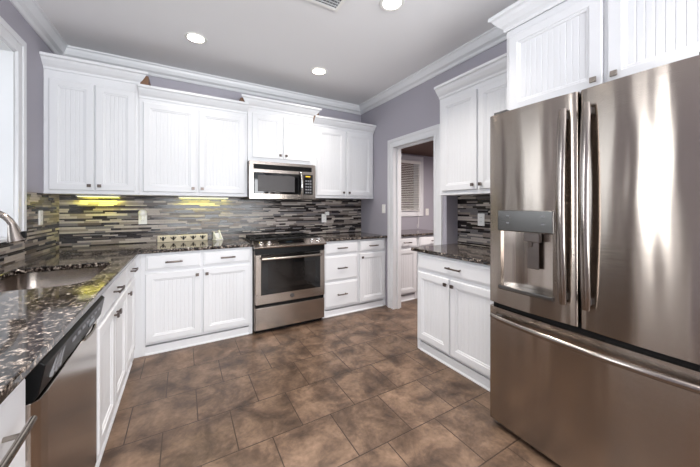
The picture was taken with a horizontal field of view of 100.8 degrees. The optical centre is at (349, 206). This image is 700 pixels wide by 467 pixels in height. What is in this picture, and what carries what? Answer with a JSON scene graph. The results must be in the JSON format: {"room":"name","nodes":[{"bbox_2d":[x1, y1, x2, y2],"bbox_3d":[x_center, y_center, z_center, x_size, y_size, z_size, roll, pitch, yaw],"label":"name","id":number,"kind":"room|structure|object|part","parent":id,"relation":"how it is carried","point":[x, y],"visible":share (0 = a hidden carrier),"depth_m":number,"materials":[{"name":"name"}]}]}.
{"room":"kitchen","nodes":[
{"label":"kitchen","id":0,"kind":"room"},
{"bbox_2d":[0,0,58,266],"bbox_3d":[-1.025,-0.092,-0.414,0.209,2.760,7.000,0,0,-30],"label":"wall","id":1,"kind":"structure","parent":0,"point":[43,238],"depth_m":2.24,"materials":[{"name":"grey paint"}]},
{"bbox_2d":[0,241,24,266],"bbox_3d":[-1.699,0.307,0.958,0.009,0.162,2.600,0,0,-30],"label":"backsplash","id":2,"kind":"structure","parent":1,"relation":"attached to","point":[10,253],"depth_m":1.92,"materials":[{"name":"tile"}]},
{"bbox_2d":[0,16,26,242],"bbox_3d":[-2.098,-0.477,1.421,0.280,1.406,1.386,0,0,-30],"label":"window","id":3,"kind":"structure","parent":1,"relation":"in","point":[13,49],"depth_m":1.96,"materials":[{"name":"white paint"}]},
{"bbox_3d":[-2.076,0.213,1.433,0.229,0.020,1.126,0,0,-30],"label":"sill","id":4,"kind":"part","parent":3,"relation":"part of","materials":[{"name":"white paint"}]},
{"bbox_2d":[9,0,67,54],"bbox_3d":[-0.905,-1.418,-0.345,0.085,0.108,7.000,0,0,-30],"label":"trim","id":5,"kind":"structure","parent":1,"relation":"attached to","point":[30,10],"depth_m":2.23,"materials":[{"name":"white paint"}]},
{"bbox_2d":[38,210,42,224],"bbox_3d":[-2.467,0.088,2.310,0.009,0.116,0.072,0,0,-30],"label":"power outlet","id":6,"kind":"object","parent":1,"relation":"attached to","point":[40,212],"visible":1,"depth_m":2.30,"materials":[{"name":"white plastic"}]},
{"bbox_2d":[25,192,58,258],"bbox_3d":[-2.517,0.140,2.377,0.009,0.497,0.675,0,0,-30],"label":"backsplash","id":7,"kind":"structure","parent":1,"relation":"attached to","point":[43,238],"depth_m":2.35,"materials":[{"name":"tile"}]},
{"bbox_2d":[59,75,433,247],"bbox_3d":[-0.472,-0.092,4.008,5.420,2.760,0.129,0,0,-30],"label":"wall","id":8,"kind":"structure","parent":0,"point":[83,221],"depth_m":3.28,"materials":[{"name":"grey paint"}]},
{"bbox_2d":[39,51,150,195],"bbox_3d":[-2.276,-0.676,2.668,0.716,1.136,0.408,0,0,-30],"label":"upper cabinet","id":9,"kind":"object","parent":8,"relation":"attached to","point":[91,108],"visible":0.97,"depth_m":2.51,"materials":[{"name":"white paint"}]},
{"bbox_3d":[-2.363,-0.603,2.461,0.287,0.922,0.020,0,0,-30],"label":"door","id":10,"kind":"part","parent":9,"relation":"part of","materials":[{"name":"white paint"}]},
{"bbox_3d":[-2.276,-1.192,2.668,0.716,0.105,0.408,0,0,-30],"label":"crown moulding","id":11,"kind":"part","parent":9,"relation":"part of","materials":[{"name":"white paint"}]},
{"bbox_2d":[76,195,120,196],"bbox_3d":[-2.399,-0.100,2.765,0.320,0.016,0.060,0,0,-30],"label":"light","id":12,"kind":"object","parent":9,"relation":"attached to","point":[76,195],"visible":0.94,"depth_m":2.73,"materials":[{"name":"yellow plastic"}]},
{"bbox_3d":[-2.109,-0.603,2.607,0.281,0.922,0.020,0,0,-30],"label":"door","id":13,"kind":"part","parent":9,"relation":"part of","materials":[{"name":"white paint"}]},
{"bbox_2d":[139,214,146,223],"bbox_3d":[-2.129,0.123,2.973,0.072,0.116,0.009,0,0,-30],"label":"power outlet","id":14,"kind":"object","parent":8,"relation":"attached to","point":[145,220],"visible":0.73,"depth_m":2.97,"materials":[{"name":"white plastic"}]},
{"bbox_2d":[138,209,146,219],"bbox_3d":[-2.115,0.080,2.950,0.074,0.107,0.045,0,0,-30],"label":"plug","id":15,"kind":"object","parent":14,"relation":"attached to","point":[142,212],"visible":1,"depth_m":2.94,"materials":[{"name":"white plastic"}]},
{"bbox_2d":[138,83,248,197],"bbox_3d":[-1.612,-0.615,3.051,0.968,1.014,0.408,0,0,-30],"label":"upper cabinet","id":16,"kind":"object","parent":8,"relation":"attached to","point":[191,144],"visible":1,"depth_m":2.89,"materials":[{"name":"white paint"}]},
{"bbox_3d":[-1.745,-0.561,2.817,0.440,0.838,0.020,0,0,-30],"label":"door","id":17,"kind":"part","parent":16,"relation":"part of","materials":[{"name":"white paint"}]},
{"bbox_3d":[-1.612,-1.069,3.051,0.968,0.105,0.408,0,0,-30],"label":"crown moulding","id":18,"kind":"part","parent":16,"relation":"part of","materials":[{"name":"white paint"}]},
{"bbox_2d":[178,197,228,198],"bbox_3d":[-1.619,-0.100,3.214,0.500,0.016,0.060,0,0,-30],"label":"light","id":19,"kind":"object","parent":16,"relation":"attached to","point":[178,197],"visible":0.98,"depth_m":3.23,"materials":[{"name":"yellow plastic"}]},
{"bbox_3d":[-1.342,-0.561,3.049,0.446,0.838,0.020,0,0,-30],"label":"door","id":20,"kind":"part","parent":16,"relation":"part of","materials":[{"name":"white paint"}]},
{"bbox_2d":[59,195,360,247],"bbox_3d":[-1.261,0.140,3.484,3.290,0.497,0.009,0,0,-30],"label":"backsplash","id":21,"kind":"structure","parent":8,"relation":"attached to","point":[83,221],"depth_m":3.19,"materials":[{"name":"tile"}]},
{"bbox_2d":[62,45,360,114],"bbox_3d":[-1.242,-1.418,3.451,3.290,0.108,0.085,0,0,-30],"label":"trim","id":22,"kind":"structure","parent":8,"relation":"attached to","point":[153,69],"depth_m":3.24,"materials":[{"name":"white paint"}]},
{"bbox_2d":[239,94,321,164],"bbox_3d":[-0.852,-0.849,3.479,0.928,0.696,0.423,0,0,-30],"label":"upper cabinet","id":23,"kind":"object","parent":8,"relation":"attached to","point":[277,131],"visible":0.91,"depth_m":3.32,"materials":[{"name":"white paint"}]},
{"bbox_3d":[-0.930,-0.792,3.269,0.337,0.490,0.020,0,0,-30],"label":"door","id":24,"kind":"part","parent":23,"relation":"part of","materials":[{"name":"white paint"}]},
{"bbox_2d":[243,160,315,200],"bbox_3d":[-0.832,-0.289,3.445,0.772,0.417,0.478,0,0,-30],"label":"microwave","id":25,"kind":"object","parent":23,"relation":"attached to","point":[265,180],"visible":1,"depth_m":3.27,"materials":[{"name":"grey metal"}]},
{"bbox_3d":[-0.820,-0.257,3.241,0.415,0.180,0.001,0,0,-30],"label":"door","id":26,"kind":"part","parent":25,"relation":"part of","materials":[{"name":"grey glass"}]},
{"bbox_3d":[-0.798,-0.260,3.263,0.555,0.235,0.014,0,0,-30],"label":"door","id":27,"kind":"part","parent":25,"relation":"part of","materials":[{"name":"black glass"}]},
{"bbox_3d":[-0.564,-0.257,3.363,0.023,0.304,0.069,0,0,-30],"label":"handle","id":28,"kind":"part","parent":25,"relation":"part of","materials":[{"name":"silver metal"}]},
{"bbox_3d":[-0.790,-0.799,3.371,0.772,0.596,0.024,0,0,-30],"label":"frame","id":29,"kind":"part","parent":23,"relation":"part of","materials":[{"name":"white paint"}]},
{"bbox_3d":[-0.852,-1.145,3.479,0.928,0.105,0.423,0,0,-30],"label":"crown moulding","id":30,"kind":"part","parent":23,"relation":"part of","materials":[{"name":"white paint"}]},
{"bbox_3d":[-0.630,-0.792,3.442,0.336,0.490,0.020,0,0,-30],"label":"door","id":31,"kind":"part","parent":23,"relation":"part of","materials":[{"name":"white paint"}]},
{"bbox_2d":[322,214,325,221],"bbox_3d":[-0.358,0.158,3.993,0.072,0.116,0.009,0,0,-30],"label":"power outlet","id":32,"kind":"object","parent":8,"relation":"attached to","point":[323,215],"visible":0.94,"depth_m":3.99,"materials":[{"name":"white plastic"}]},
{"bbox_2d":[313,115,375,198],"bbox_3d":[-0.130,-0.610,3.904,0.900,1.004,0.408,0,0,-30],"label":"upper cabinet","id":33,"kind":"object","parent":8,"relation":"attached to","point":[342,149],"visible":0.95,"depth_m":3.75,"materials":[{"name":"white paint"}]},
{"bbox_3d":[-0.239,-0.561,3.684,0.401,0.838,0.020,0,0,-30],"label":"door","id":34,"kind":"part","parent":33,"relation":"part of","materials":[{"name":"white paint"}]},
{"bbox_3d":[-0.130,-1.060,3.904,0.900,0.105,0.408,0,0,-30],"label":"crown moulding","id":35,"kind":"part","parent":33,"relation":"part of","materials":[{"name":"white paint"}]},
{"bbox_3d":[0.129,-0.561,3.896,0.400,0.838,0.020,0,0,-30],"label":"door","id":36,"kind":"part","parent":33,"relation":"part of","materials":[{"name":"white paint"}]},
{"bbox_2d":[401,155,422,216],"bbox_3d":[0.796,-0.342,4.731,0.966,1.006,0.142,0,0,-30],"label":"window","id":37,"kind":"structure","parent":8,"relation":"in","point":[403,157],"depth_m":4.88,"materials":[{"name":"white paint"}]},
{"bbox_2d":[401,163,413,209],"bbox_3d":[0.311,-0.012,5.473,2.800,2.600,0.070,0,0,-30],"label":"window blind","id":38,"kind":"object","parent":37,"relation":"in","point":[405,164],"visible":0.03,"depth_m":5.93,"materials":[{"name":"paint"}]},
{"bbox_2d":[401,160,420,227],"bbox_3d":[0.842,-0.198,4.651,0.770,1.108,0.041,0,0,-30],"label":"window blind","id":39,"kind":"object","parent":37,"relation":"attached to","point":[402,161],"visible":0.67,"depth_m":4.74,"materials":[{"name":"white plastic"}]},
{"bbox_3d":[0.840,-0.730,4.654,0.770,0.045,0.035,0,0,-30],"label":"head rail","id":40,"kind":"part","parent":39,"relation":"part of","materials":[{"name":"white plastic"}]},
{"bbox_2d":[36,0,517,104],"bbox_3d":[0.557,-1.512,0.497,3.700,0.080,7.240,0,0,-30],"label":"ceiling","id":41,"kind":"structure","parent":0,"point":[365,49],"depth_m":2.50,"materials":[{"name":"white paint"}]},
{"bbox_2d":[184,32,206,43],"bbox_3d":[-1.343,-1.468,2.522,0.180,0.006,0.180,0,0,-30],"label":"recessed light","id":42,"kind":"object","parent":41,"relation":"in","point":[194,37],"visible":1,"depth_m":2.51,"materials":[{"name":"white plastic"}]},
{"bbox_2d":[311,67,326,74],"bbox_3d":[-0.336,-1.468,3.140,0.180,0.006,0.180,0,0,-30],"label":"recessed light","id":43,"kind":"object","parent":41,"relation":"in","point":[317,70],"visible":1,"depth_m":3.13,"materials":[{"name":"white plastic"}]},
{"bbox_2d":[306,0,345,11],"bbox_3d":[-0.175,-1.466,1.968,0.340,0.010,0.286,0,0,-30],"label":"ceiling vent","id":44,"kind":"object","parent":41,"relation":"in","point":[336,5],"visible":1,"depth_m":2.08,"materials":[{"name":"white plastic"}]},
{"bbox_2d":[380,0,404,10],"bbox_3d":[0.303,-1.468,2.087,0.180,0.006,0.180,0,0,-30],"label":"recessed light","id":45,"kind":"object","parent":41,"relation":"in","point":[387,5],"visible":1,"depth_m":2.10,"materials":[{"name":"white plastic"}]},
{"bbox_2d":[99,298,560,466],"bbox_3d":[1.354,1.318,0.957,5.540,0.060,7.240,0,0,-30],"label":"floor","id":46,"kind":"structure","parent":0,"point":[354,389],"depth_m":1.86,"materials":[{"name":"tile"}]},
{"bbox_2d":[0,378,37,466],"bbox_3d":[-0.944,0.846,0.338,0.697,0.883,0.623,0,0,-30],"label":"base cabinet","id":47,"kind":"object","parent":46,"relation":"on","point":[14,431],"visible":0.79,"depth_m":0.67,"materials":[{"name":"white paint"}]},
{"bbox_3d":[-0.689,0.554,0.485,0.020,0.268,0.584,0,0,-30],"label":"drawer","id":48,"kind":"part","parent":47,"relation":"part of","materials":[{"name":"white paint"}]},
{"bbox_3d":[-0.661,0.515,0.501,0.044,0.020,0.451,0,0,-30],"label":"handle","id":49,"kind":"part","parent":47,"relation":"part of","materials":[{"name":"silver metal"}]},
{"bbox_2d":[0,238,252,403],"bbox_3d":[-1.179,0.389,1.667,1.597,0.029,3.219,0,0,-30],"label":"countertop","id":50,"kind":"structure","parent":47,"relation":"on","point":[32,321],"depth_m":1.18,"materials":[{"name":"black stone"}]},
{"bbox_2d":[0,211,26,243],"bbox_3d":[-1.752,0.189,1.377,0.281,0.369,0.116,0,0,-30],"label":"faucet","id":51,"kind":"object","parent":50,"relation":"on","point":[14,234],"visible":1,"depth_m":1.43,"materials":[{"name":"silver metal"}]},
{"bbox_3d":[-1.774,0.159,1.393,0.232,0.309,0.029,0,0,-30],"label":"spout","id":52,"kind":"part","parent":51,"relation":"part of","materials":[{"name":"silver metal"}]},
{"bbox_2d":[0,266,106,291],"bbox_3d":[-1.653,0.500,1.585,0.479,0.196,0.674,0,0,-30],"label":"sink","id":53,"kind":"object","parent":50,"relation":"in","point":[40,279],"visible":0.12,"depth_m":1.82,"materials":[{"name":"metal"}]},
{"bbox_2d":[157,234,207,241],"bbox_3d":[-1.797,0.339,3.123,0.470,0.070,0.054,0,0,-30],"label":"hook rail","id":54,"kind":"object","parent":50,"relation":"on","point":[189,237],"visible":1,"depth_m":3.12,"materials":[{"name":"beige wood"}]},
{"bbox_2d":[212,230,222,239],"bbox_3d":[-1.489,0.319,3.259,0.081,0.108,0.090,0,0,35],"label":"napkin holder","id":55,"kind":"object","parent":50,"relation":"on","point":[216,236],"visible":0.99,"depth_m":3.27,"materials":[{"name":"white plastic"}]},
{"bbox_2d":[25,295,104,466],"bbox_3d":[-1.275,0.848,0.905,0.664,0.879,0.679,0,0,-30],"label":"dishwasher","id":56,"kind":"object","parent":46,"relation":"on","point":[61,389],"visible":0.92,"depth_m":0.96,"materials":[{"name":"grey metal"}]},
{"bbox_3d":[-1.020,0.464,1.052,0.076,0.112,0.678,0,0,-30],"label":"control panel","id":57,"kind":"part","parent":56,"relation":"part of","materials":[{"name":"black plastic"}]},
{"bbox_3d":[-1.078,0.522,1.202,0.019,0.018,0.162,0,0,-30],"label":"handle","id":58,"kind":"part","parent":56,"relation":"part of","materials":[{"name":"silver metal"}]},
{"bbox_2d":[95,269,125,466],"bbox_3d":[-1.640,0.846,1.544,0.695,0.883,0.778,0,0,-30],"label":"base cabinet","id":59,"kind":"object","parent":46,"relation":"on","point":[111,324],"visible":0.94,"depth_m":1.61,"materials":[{"name":"white paint"}]},
{"bbox_3d":[-1.289,0.878,1.526,0.020,0.596,0.367,0,0,-30],"label":"door","id":60,"kind":"part","parent":59,"relation":"part of","materials":[{"name":"white paint"}]},
{"bbox_3d":[-1.401,0.801,1.682,0.019,0.794,0.778,0,0,-30],"label":"frame","id":61,"kind":"part","parent":59,"relation":"part of","materials":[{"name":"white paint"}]},
{"bbox_3d":[-1.384,0.486,1.692,0.020,0.133,0.750,0,0,-30],"label":"drawer","id":62,"kind":"part","parent":59,"relation":"part of","materials":[{"name":"white paint"}]},
{"bbox_3d":[-1.358,0.486,1.707,0.042,0.015,0.142,0,0,-30],"label":"handle","id":63,"kind":"part","parent":59,"relation":"part of","materials":[{"name":"brown metal"}]},
{"bbox_3d":[-1.478,0.878,1.854,0.020,0.596,0.375,0,0,-30],"label":"door","id":64,"kind":"part","parent":59,"relation":"part of","materials":[{"name":"white paint"}]},
{"bbox_2d":[122,259,138,388],"bbox_3d":[-1.958,0.846,2.096,0.695,0.883,0.491,0,0,-30],"label":"base cabinet","id":65,"kind":"object","parent":46,"relation":"on","point":[130,270],"visible":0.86,"depth_m":2.21,"materials":[{"name":"white paint"}]},
{"bbox_3d":[-1.686,0.878,2.217,0.020,0.596,0.401,0,0,-30],"label":"door","id":66,"kind":"part","parent":65,"relation":"part of","materials":[{"name":"white paint"}]},
{"bbox_3d":[-1.686,0.486,2.217,0.020,0.133,0.401,0,0,-30],"label":"drawer","id":67,"kind":"part","parent":65,"relation":"part of","materials":[{"name":"white paint"}]},
{"bbox_2d":[134,247,252,357],"bbox_3d":[-1.549,0.846,2.935,0.974,0.883,0.672,0,0,-30],"label":"base cabinet","id":68,"kind":"object","parent":46,"relation":"on","point":[183,299],"visible":0.96,"depth_m":2.66,"materials":[{"name":"white paint"}]},
{"bbox_3d":[-1.575,0.486,2.592,0.424,0.133,0.020,0,0,-30],"label":"drawer","id":69,"kind":"part","parent":68,"relation":"part of","materials":[{"name":"white paint"}]},
{"bbox_3d":[-1.575,0.878,2.592,0.424,0.596,0.020,0,0,-30],"label":"door","id":70,"kind":"part","parent":68,"relation":"part of","materials":[{"name":"white paint"}]},
{"bbox_3d":[-1.560,0.486,2.565,0.132,0.015,0.042,0,0,-30],"label":"handle","id":71,"kind":"part","parent":68,"relation":"part of","materials":[{"name":"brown metal"}]},
{"bbox_3d":[-1.190,0.486,2.813,0.424,0.133,0.020,0,0,-30],"label":"drawer","id":72,"kind":"part","parent":68,"relation":"part of","materials":[{"name":"white paint"}]},
{"bbox_3d":[-1.190,0.878,2.813,0.424,0.596,0.020,0,0,-30],"label":"door","id":73,"kind":"part","parent":68,"relation":"part of","materials":[{"name":"white paint"}]},
{"bbox_2d":[242,232,326,333],"bbox_3d":[-0.763,0.811,3.326,0.784,0.951,0.752,0,0,-30],"label":"range","id":74,"kind":"object","parent":46,"relation":"on","point":[288,275],"visible":1,"depth_m":3.05,"materials":[{"name":"grey metal"}]},
{"bbox_2d":[242,234,309,242],"bbox_3d":[-0.805,0.366,3.398,0.784,0.012,0.585,0,0,-30],"label":"cooktop","id":75,"kind":"object","parent":74,"relation":"in","point":[261,237],"depth_m":3.27,"materials":[{"name":"black glass"}]},
{"bbox_3d":[-0.640,0.851,3.112,0.764,0.805,0.045,0,0,-30],"label":"frame","id":76,"kind":"part","parent":74,"relation":"part of","materials":[{"name":"metal"}]},
{"bbox_3d":[-0.633,0.456,3.101,0.760,0.059,0.072,0,0,-30],"label":"trim","id":77,"kind":"part","parent":74,"relation":"part of","materials":[{"name":"black plastic"}]},
{"bbox_3d":[-0.621,1.131,3.079,0.748,0.223,0.033,0,0,-30],"label":"storage drawer","id":78,"kind":"part","parent":74,"relation":"part of","materials":[{"name":"metal"}]},
{"bbox_3d":[-0.632,0.387,3.099,0.784,0.076,0.133,0,0,-30],"label":"control panel","id":79,"kind":"part","parent":74,"relation":"part of","materials":[{"name":"metal"}]},
{"bbox_3d":[-0.620,0.737,3.078,0.754,0.498,0.035,0,0,-30],"label":"oven door","id":80,"kind":"part","parent":74,"relation":"part of","materials":[{"name":"metal"}]},
{"bbox_3d":[-0.610,0.713,3.059,0.512,0.250,0.001,0,0,-30],"label":"viewing glass","id":81,"kind":"part","parent":74,"relation":"part of","materials":[{"name":"black glass"}]},
{"bbox_3d":[-0.594,0.523,3.030,0.651,0.027,0.069,0,0,-30],"label":"handle","id":82,"kind":"part","parent":74,"relation":"part of","materials":[{"name":"silver metal"}]},
{"bbox_2d":[323,240,357,317],"bbox_3d":[-0.246,0.846,3.685,0.476,0.883,0.672,0,0,-30],"label":"base cabinet","id":83,"kind":"object","parent":46,"relation":"on","point":[340,257],"visible":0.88,"depth_m":3.43,"materials":[{"name":"white paint"}]},
{"bbox_3d":[-0.103,1.032,3.439,0.440,0.288,0.020,0,0,-30],"label":"drawer","id":84,"kind":"part","parent":83,"relation":"part of","materials":[{"name":"white paint"}]},
{"bbox_3d":[-0.103,0.722,3.439,0.440,0.283,0.020,0,0,-30],"label":"drawer","id":85,"kind":"part","parent":83,"relation":"part of","materials":[{"name":"white paint"}]},
{"bbox_3d":[-0.103,0.486,3.439,0.440,0.133,0.020,0,0,-30],"label":"drawer","id":86,"kind":"part","parent":83,"relation":"part of","materials":[{"name":"white paint"}]},
{"bbox_2d":[312,232,386,241],"bbox_3d":[-0.066,0.389,3.796,0.898,0.029,0.639,0,0,-30],"label":"countertop","id":87,"kind":"structure","parent":83,"relation":"on","point":[330,237],"depth_m":3.64,"materials":[{"name":"black stone"}]},
{"bbox_2d":[357,238,385,310],"bbox_3d":[0.145,0.846,3.910,0.424,0.883,0.672,0,0,-30],"label":"base cabinet","id":88,"kind":"object","parent":46,"relation":"on","point":[371,252],"visible":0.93,"depth_m":3.66,"materials":[{"name":"white paint"}]},
{"bbox_3d":[0.284,0.486,3.663,0.382,0.133,0.020,0,0,-30],"label":"drawer","id":89,"kind":"part","parent":88,"relation":"part of","materials":[{"name":"white paint"}]},
{"bbox_3d":[0.284,0.878,3.663,0.382,0.596,0.020,0,0,-30],"label":"door","id":90,"kind":"part","parent":88,"relation":"part of","materials":[{"name":"white paint"}]},
{"bbox_2d":[401,236,416,301],"bbox_3d":[0.625,0.846,4.187,0.403,0.883,0.672,0,0,-30],"label":"base cabinet","id":91,"kind":"object","parent":46,"relation":"on","point":[408,257],"visible":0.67,"depth_m":3.96,"materials":[{"name":"white paint"}]},
{"bbox_3d":[0.767,0.486,3.941,0.364,0.133,0.020,0,0,-30],"label":"drawer","id":92,"kind":"part","parent":91,"relation":"part of","materials":[{"name":"white paint"}]},
{"bbox_3d":[0.762,0.878,3.938,0.354,0.596,0.020,0,0,-30],"label":"door","id":93,"kind":"part","parent":91,"relation":"part of","materials":[{"name":"white paint"}]},
{"bbox_2d":[417,235,433,297],"bbox_3d":[1.071,0.846,4.444,0.603,0.883,0.672,0,0,-30],"label":"base cabinet","id":94,"kind":"object","parent":46,"relation":"on","point":[424,240],"visible":0.16,"depth_m":4.08,"materials":[{"name":"white paint"}]},
{"bbox_2d":[401,229,433,236],"bbox_3d":[0.880,0.389,4.345,1.040,0.029,0.645,0,0,-30],"label":"countertop","id":95,"kind":"structure","parent":94,"relation":"on","point":[409,232],"depth_m":4.19,"materials":[{"name":"grey stone"}]},
{"bbox_3d":[1.213,0.486,4.197,0.564,0.133,0.020,0,0,-30],"label":"drawer","id":96,"kind":"part","parent":94,"relation":"part of","materials":[{"name":"white paint"}]},
{"bbox_2d":[417,252,493,391],"bbox_3d":[1.069,0.846,2.399,0.672,0.883,0.868,0,0,-30],"label":"base cabinet","id":97,"kind":"object","parent":46,"relation":"on","point":[453,320],"visible":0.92,"depth_m":2.25,"materials":[{"name":"white paint"}]},
{"bbox_3d":[0.707,0.878,2.460,0.020,0.596,0.358,0,0,-30],"label":"door","id":98,"kind":"part","parent":97,"relation":"part of","materials":[{"name":"white paint"}]},
{"bbox_2d":[411,243,489,265],"bbox_3d":[1.067,0.389,2.418,0.637,0.029,0.930,0,0,-30],"label":"countertop","id":99,"kind":"structure","parent":97,"relation":"on","point":[465,252],"depth_m":2.42,"materials":[{"name":"black stone"}]},
{"bbox_3d":[0.796,0.486,2.242,0.042,0.015,0.142,0,0,-30],"label":"handle","id":100,"kind":"part","parent":97,"relation":"part of","materials":[{"name":"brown metal"}]},
{"bbox_3d":[0.823,0.486,2.258,0.020,0.133,0.825,0,0,-30],"label":"drawer","id":101,"kind":"part","parent":97,"relation":"part of","materials":[{"name":"white paint"}]},
{"bbox_3d":[0.914,0.878,2.099,0.020,0.596,0.459,0,0,-30],"label":"door","id":102,"kind":"part","parent":97,"relation":"part of","materials":[{"name":"white paint"}]},
{"bbox_2d":[490,52,699,466],"bbox_3d":[1.398,0.363,1.536,0.926,1.847,0.909,0,0,-30],"label":"refrigerator","id":103,"kind":"object","parent":46,"relation":"on","point":[595,190],"visible":1,"depth_m":1.27,"materials":[{"name":"grey metal"}]},
{"bbox_3d":[0.941,0.078,1.555,0.036,0.116,0.290,0,0,-30],"label":"dispenser panel","id":104,"kind":"part","parent":103,"relation":"part of","materials":[{"name":"silver metal"}]},
{"bbox_3d":[0.970,0.011,1.554,0.075,1.098,0.450,0,0,-30],"label":"door","id":105,"kind":"part","parent":103,"relation":"part of","materials":[{"name":"silver metal"}]},
{"bbox_3d":[0.997,-0.001,1.366,0.042,0.928,0.038,0,0,-30],"label":"handle","id":106,"kind":"part","parent":103,"relation":"part of","materials":[{"name":"silver metal"}]},
{"bbox_3d":[1.044,-0.001,1.287,0.042,0.928,0.038,0,0,-30],"label":"handle","id":107,"kind":"part","parent":103,"relation":"part of","materials":[{"name":"silver metal"}]},
{"bbox_3d":[1.085,0.920,1.356,0.075,0.665,0.909,0,0,-30],"label":"freezer drawer","id":108,"kind":"part","parent":103,"relation":"part of","materials":[{"name":"silver metal"}]},
{"bbox_3d":[1.025,0.636,1.321,0.065,0.031,0.852,0,0,-30],"label":"handle","id":109,"kind":"part","parent":103,"relation":"part of","materials":[{"name":"silver metal"}]},
{"bbox_3d":[1.199,0.011,1.157,0.075,1.098,0.450,0,0,-30],"label":"door","id":110,"kind":"part","parent":103,"relation":"part of","materials":[{"name":"silver metal"}]},
{"bbox_2d":[401,140,433,156],"bbox_3d":[1.781,-0.914,3.741,1.980,0.095,2.600,0,0,-30],"label":"ceiling","id":111,"kind":"structure","parent":0,"point":[424,149],"depth_m":4.38,"materials":[{"name":"brown paint"}]},
{"bbox_2d":[361,40,506,305],"bbox_3d":[2.035,-0.092,1.348,0.290,2.760,7.000,0,0,-30],"label":"wall","id":112,"kind":"structure","parent":0,"point":[418,108],"depth_m":3.19,"materials":[{"name":"grey paint"}]},
{"bbox_2d":[387,124,442,308],"bbox_3d":[0.763,0.221,3.359,0.137,2.141,0.901,0,0,-30],"label":"door frame","id":113,"kind":"structure","parent":112,"relation":"in","point":[394,146],"depth_m":3.63,"materials":[{"name":"white paint"}]},
{"bbox_2d":[359,26,506,114],"bbox_3d":[1.024,-1.418,2.728,0.085,0.108,3.600,0,0,-30],"label":"trim","id":114,"kind":"structure","parent":112,"relation":"attached to","point":[494,36],"depth_m":2.90,"materials":[{"name":"white paint"}]},
{"bbox_2d":[434,53,506,195],"bbox_3d":[1.187,-0.622,2.475,0.393,1.030,0.872,0,0,-30],"label":"upper cabinet","id":115,"kind":"object","parent":112,"relation":"attached to","point":[468,100],"visible":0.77,"depth_m":2.48,"materials":[{"name":"white paint"}]},
{"bbox_3d":[0.972,-0.567,2.590,0.020,0.840,0.377,0,0,-30],"label":"door","id":116,"kind":"part","parent":115,"relation":"part of","materials":[{"name":"white paint"}]},
{"bbox_3d":[1.187,-1.085,2.475,0.393,0.105,0.872,0,0,-30],"label":"crown moulding","id":117,"kind":"part","parent":115,"relation":"part of","materials":[{"name":"white paint"}]},
{"bbox_3d":[1.178,-0.567,2.232,0.020,0.840,0.417,0,0,-30],"label":"door","id":118,"kind":"part","parent":115,"relation":"part of","materials":[{"name":"white paint"}]},
{"bbox_2d":[458,195,489,246],"bbox_3d":[1.349,0.118,2.580,0.009,0.540,0.940,0,0,-30],"label":"backsplash","id":119,"kind":"structure","parent":112,"relation":"attached to","point":[469,232],"depth_m":2.82,"materials":[{"name":"tile"}]},
{"bbox_2d":[478,213,484,225],"bbox_3d":[1.243,0.123,2.745,0.009,0.116,0.072,0,0,-30],"label":"power outlet","id":120,"kind":"object","parent":112,"relation":"attached to","point":[481,217],"visible":1,"depth_m":2.74,"materials":[{"name":"white plastic"}]},
{"bbox_2d":[488,0,699,109],"bbox_3d":[1.402,-0.897,1.587,0.558,0.660,1.028,0,0,-30],"label":"upper cabinet","id":121,"kind":"object","parent":112,"relation":"attached to","point":[555,48],"visible":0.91,"depth_m":1.48,"materials":[{"name":"white paint"}]},
{"bbox_3d":[1.402,-1.175,1.587,0.558,0.105,1.028,0,0,-30],"label":"crown moulding","id":122,"kind":"part","parent":121,"relation":"part of","materials":[{"name":"white paint"}]},
{"bbox_3d":[1.132,-0.832,1.634,0.020,0.480,0.472,0,0,-30],"label":"door","id":123,"kind":"part","parent":121,"relation":"part of","materials":[{"name":"white paint"}]},
{"bbox_3d":[1.254,-0.845,1.458,0.024,0.554,0.950,0,0,-30],"label":"frame","id":124,"kind":"part","parent":121,"relation":"part of","materials":[{"name":"white paint"}]},
{"bbox_3d":[1.214,-0.632,1.444,0.026,0.027,0.027,0,0,-30],"label":"knob","id":125,"kind":"part","parent":121,"relation":"part of","materials":[{"name":"silver metal"}]},
{"bbox_3d":[1.254,-0.632,1.375,0.026,0.027,0.027,0,0,-30],"label":"knob","id":126,"kind":"part","parent":121,"relation":"part of","materials":[{"name":"silver metal"}]},
{"bbox_3d":[1.362,-0.832,1.233,0.020,0.480,0.413,0,0,-30],"label":"door","id":127,"kind":"part","parent":121,"relation":"part of","materials":[{"name":"white paint"}]}
]}

